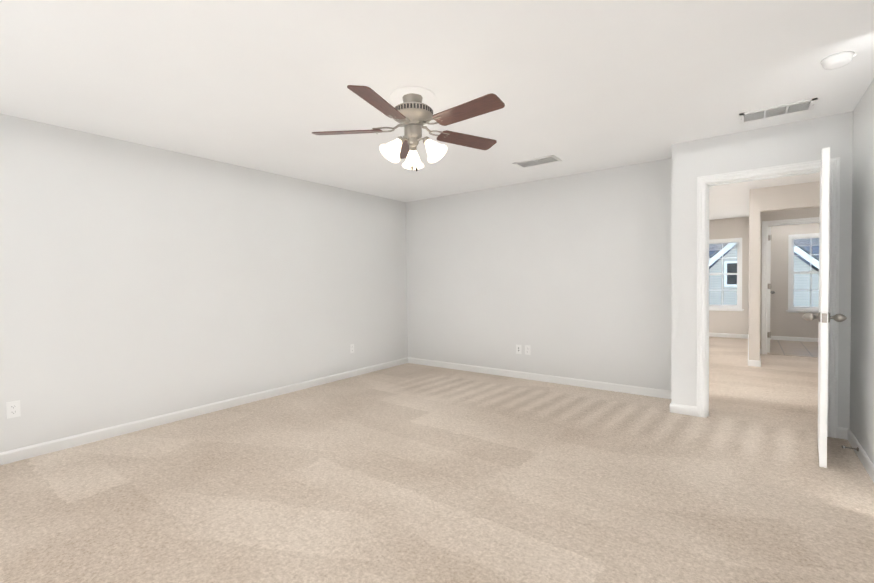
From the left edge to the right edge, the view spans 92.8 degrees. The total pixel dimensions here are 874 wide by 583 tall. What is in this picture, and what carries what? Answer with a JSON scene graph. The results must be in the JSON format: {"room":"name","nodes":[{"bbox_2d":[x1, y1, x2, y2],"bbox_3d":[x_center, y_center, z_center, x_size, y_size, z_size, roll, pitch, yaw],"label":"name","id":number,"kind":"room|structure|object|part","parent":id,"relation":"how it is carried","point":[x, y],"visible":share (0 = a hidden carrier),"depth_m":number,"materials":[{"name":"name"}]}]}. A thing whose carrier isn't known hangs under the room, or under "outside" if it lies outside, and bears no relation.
{"room":"empty bedroom","nodes":[
{"label":"empty bedroom","id":0,"kind":"room"},
{"bbox_2d":[0,113,407,452],"bbox_3d":[-2.111,-0.069,4.222,0.120,2.440,5.600,0,2,37],"label":"wall","id":1,"kind":"structure","parent":0,"point":[139,281],"depth_m":3.72,"materials":[{"name":"paint"}]},
{"bbox_2d":[6,400,20,418],"bbox_3d":[-2.993,0.826,2.941,0.008,0.115,0.070,0,2,37],"label":"electrical outlet","id":2,"kind":"object","parent":1,"relation":"attached to","point":[12,409],"visible":1,"depth_m":2.94,"materials":[{"name":"white plastic"}]},
{"bbox_2d":[0,357,407,464],"bbox_3d":[-2.040,1.108,4.212,0.013,0.085,5.360,0,2,37],"label":"baseboard","id":3,"kind":"structure","parent":1,"relation":"attached to","point":[18,454],"depth_m":3.71,"materials":[{"name":"white wood"}]},
{"bbox_2d":[350,344,353,352],"bbox_3d":[-1.113,0.735,5.454,0.008,0.115,0.070,0,2,37],"label":"electrical outlet","id":4,"kind":"object","parent":1,"relation":"attached to","point":[351,348],"visible":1,"depth_m":5.45,"materials":[{"name":"white plastic"}]},
{"bbox_2d":[0,337,873,582],"bbox_3d":[1.835,1.130,4.812,5.740,0.100,11.200,0,2,37],"label":"floor carpet","id":5,"kind":"object","parent":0,"point":[410,473],"visible":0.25,"depth_m":2.44,"materials":[{"name":"beige carpet"}]},
{"bbox_2d":[0,0,873,219],"bbox_3d":[1.798,-1.409,4.748,5.740,0.100,11.200,0,2,37],"label":"ceiling","id":6,"kind":"structure","parent":0,"point":[578,86],"depth_m":2.45,"materials":[{"name":"paint"}]},
{"bbox_2d":[312,85,504,170],"bbox_3d":[-0.131,-1.030,2.696,1.253,0.499,1.290,0,2,37],"label":"ceiling fan","id":7,"kind":"object","parent":6,"relation":"hanging from","point":[411,112],"visible":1,"depth_m":2.66,"materials":[{"name":"wood"}]},
{"bbox_3d":[-0.591,-1.062,2.760,0.460,0.006,0.140,-1,14,4],"label":"blade","id":8,"kind":"part","parent":7,"relation":"part of","materials":[{"name":"brown wood"}]},
{"bbox_3d":[-0.323,-1.055,2.325,0.140,0.006,0.460,14,7,21],"label":"blade","id":9,"kind":"part","parent":7,"relation":"part of","materials":[{"name":"brown wood"}]},
{"bbox_3d":[-0.259,-1.077,3.150,0.140,0.006,0.460,-15,5,-13],"label":"blade","id":10,"kind":"part","parent":7,"relation":"part of","materials":[{"name":"brown wood"}]},
{"label":"blade","id":11,"kind":"part","parent":7,"relation":"part of","materials":[{"name":"brown wood"}]},
{"bbox_3d":[0.174,-1.065,2.445,0.460,0.006,0.140,0,-11,40],"label":"blade","id":12,"kind":"part","parent":7,"relation":"part of","materials":[{"name":"brown wood"}]},
{"bbox_2d":[513,155,561,167],"bbox_3d":[1.022,-1.331,4.245,0.430,0.009,0.235,0,2,37],"label":"ceiling vent","id":13,"kind":"object","parent":6,"relation":"in","point":[538,161],"visible":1,"depth_m":4.23,"materials":[{"name":"white metal"}]},
{"bbox_2d":[739,98,816,123],"bbox_3d":[2.477,-1.321,3.043,0.430,0.009,0.235,0,2,37],"label":"ceiling vent","id":14,"kind":"object","parent":6,"relation":"in","point":[781,110],"visible":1,"depth_m":3.03,"materials":[{"name":"white metal"}]},
{"bbox_2d":[821,51,855,69],"bbox_3d":[2.225,-1.281,2.309,0.142,0.045,0.136,0,2,37],"label":"recessed light","id":15,"kind":"object","parent":6,"relation":"attached to","point":[837,60],"visible":1,"depth_m":2.28,"materials":[{"name":"white plastic"}]},
{"bbox_2d":[406,158,670,390],"bbox_3d":[1.067,-0.141,5.266,3.718,2.440,0.120,0,2,37],"label":"wall","id":16,"kind":"structure","parent":0,"point":[568,276],"depth_m":4.96,"materials":[{"name":"paint"}]},
{"bbox_2d":[516,344,520,353],"bbox_3d":[1.028,0.715,5.242,0.070,0.115,0.015,0,2,37],"label":"outlet","id":17,"kind":"object","parent":16,"relation":"attached to","point":[518,349],"visible":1,"depth_m":5.24,"materials":[{"name":"white plastic"}]},
{"bbox_2d":[525,345,529,354],"bbox_3d":[1.126,0.715,5.173,0.070,0.115,0.008,0,2,37],"label":"duplex electrical outlet","id":18,"kind":"object","parent":16,"relation":"attached to","point":[527,349],"visible":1,"depth_m":5.17,"materials":[{"name":"white plastic"}]},
{"bbox_2d":[408,357,670,398],"bbox_3d":[1.008,1.037,5.269,3.568,0.085,0.013,0,2,37],"label":"baseboard","id":19,"kind":"structure","parent":16,"relation":"attached to","point":[652,392],"depth_m":4.98,"materials":[{"name":"white wood"}]},
{"bbox_2d":[749,188,760,360],"bbox_3d":[5.325,-0.247,6.999,0.120,2.440,3.200,0,2,37],"label":"wall","id":20,"kind":"structure","parent":0,"point":[754,264],"depth_m":5.72,"materials":[{"name":"paint"}]},
{"bbox_2d":[747,334,749,365],"bbox_3d":[5.285,0.930,7.064,0.013,0.085,3.213,0,2,37],"label":"baseboard","id":21,"kind":"structure","parent":20,"relation":"attached to","point":[747,334],"depth_m":6.52,"materials":[{"name":"white wood"}]},
{"bbox_2d":[671,111,852,427],"bbox_3d":[2.693,-0.119,3.456,1.294,2.440,0.120,0,2,37],"label":"wall","id":22,"kind":"structure","parent":0,"point":[807,140],"depth_m":3.50,"materials":[{"name":"paint"}]},
{"bbox_2d":[668,397,679,412],"bbox_3d":[2.283,1.051,4.005,0.013,0.085,0.469,0,2,37],"label":"baseboard","id":23,"kind":"structure","parent":22,"relation":"attached to","point":[673,406],"depth_m":3.80,"materials":[{"name":"white wood"}]},
{"bbox_2d":[697,157,839,437],"bbox_3d":[2.699,0.043,3.457,0.912,2.116,0.156,0,2,37],"label":"door frame","id":24,"kind":"structure","parent":22,"relation":"attached to","point":[833,297],"depth_m":3.37,"materials":[{"name":"white wood"}]},
{"bbox_2d":[802,147,846,467],"bbox_3d":[2.683,0.094,2.935,0.210,2.018,0.806,0,2,37],"label":"door","id":25,"kind":"structure","parent":22,"relation":"in","point":[823,317],"depth_m":2.63,"materials":[{"name":"white wood"}]},
{"bbox_2d":[709,217,818,337],"bbox_3d":[6.335,-0.294,8.316,2.740,2.440,0.120,0,2,37],"label":"wall","id":26,"kind":"structure","parent":0,"point":[783,322],"depth_m":8.09,"materials":[{"name":"paint"}]},
{"bbox_2d":[709,238,743,310],"bbox_3d":[5.908,-0.366,8.614,0.720,1.480,0.150,0,2,37],"label":"window","id":27,"kind":"structure","parent":26,"relation":"in","point":[738,306],"depth_m":8.53,"materials":[{"name":"white"}]},
{"bbox_2d":[709,332,746,338],"bbox_3d":[5.780,0.882,8.691,1.110,0.085,0.013,0,2,37],"label":"baseboard","id":28,"kind":"structure","parent":26,"relation":"attached to","point":[727,335],"depth_m":8.54,"materials":[{"name":"white wood"}]},
{"bbox_2d":[770,336,817,341],"bbox_3d":[6.829,0.887,7.907,1.210,0.085,0.013,0,2,37],"label":"baseboard","id":29,"kind":"structure","parent":26,"relation":"attached to","point":[805,339],"depth_m":7.92,"materials":[{"name":"white wood"}]},
{"bbox_2d":[786,233,818,312],"bbox_3d":[7.005,-0.361,7.793,0.720,1.480,0.150,0,2,37],"label":"bathroom window","id":30,"kind":"structure","parent":26,"relation":"in","point":[792,239],"depth_m":7.89,"materials":[{"name":"white"}]},
{"bbox_2d":[760,207,819,348],"bbox_3d":[5.666,-0.235,6.345,1.210,2.440,0.120,0,2,37],"label":"wall","id":31,"kind":"structure","parent":0,"point":[791,214],"depth_m":6.47,"materials":[{"name":"paint"}]},
{"bbox_2d":[767,227,774,352],"bbox_3d":[5.558,-0.051,6.984,0.211,2.018,0.762,0,2,37],"label":"bathroom door","id":32,"kind":"structure","parent":31,"relation":"in","point":[769,292],"depth_m":6.68,"materials":[{"name":"white wood"}]},
{"bbox_2d":[761,217,818,353],"bbox_3d":[5.575,-0.073,6.408,0.912,2.116,0.139,0,2,37],"label":"door frame","id":33,"kind":"structure","parent":31,"relation":"attached to","point":[764,296],"depth_m":6.59,"materials":[{"name":"white wood"}]},
{"bbox_2d":[761,181,819,211],"bbox_3d":[4.920,-1.264,5.341,1.210,0.310,0.120,0,2,37],"label":"wall","id":34,"kind":"structure","parent":0,"point":[792,196],"depth_m":5.47,"materials":[{"name":"paint"}]},
{"bbox_2d":[767,340,817,357],"bbox_3d":[6.249,0.953,7.132,1.210,0.008,1.950,0,2,37],"label":"floor","id":35,"kind":"structure","parent":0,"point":[794,348],"depth_m":7.08,"materials":[{"name":"beige carpet"}]},
{"bbox_2d":[850,79,873,463],"bbox_3d":[1.665,-0.044,1.101,0.120,2.440,4.884,0,2,37],"label":"wall","id":36,"kind":"structure","parent":0,"point":[862,359],"depth_m":2.77,"materials":[{"name":"paint"}]},
{"bbox_2d":[840,427,873,481],"bbox_3d":[1.621,1.132,1.177,0.032,0.085,4.884,0,2,37],"label":"baseboard","id":37,"kind":"structure","parent":36,"relation":"attached to","point":[845,433],"depth_m":2.79,"materials":[{"name":"white wood"}]},
{"bbox_2d":[841,446,858,450],"bbox_3d":[2.816,1.060,2.838,0.082,0.028,0.027,0,2,37],"label":"door stop","id":38,"kind":"object","parent":37,"relation":"attached to","point":[857,448],"visible":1,"depth_m":2.83,"materials":[{"name":"silver metal"}]},
{"label":"outside","id":39,"kind":"structure","parent":0,"visible":0},
{"bbox_3d":[17.301,3.479,21.750,50.000,0.100,33.540,0,2,37],"label":"ground","id":40,"kind":"structure","parent":39,"visible":0},
{"bbox_2d":[709,238,818,306],"bbox_3d":[13.174,0.027,16.210,22.800,7.200,9.950,0,2,37],"label":"house","id":41,"kind":"structure","parent":40,"relation":"on","point":[717,291],"depth_m":13.06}
]}

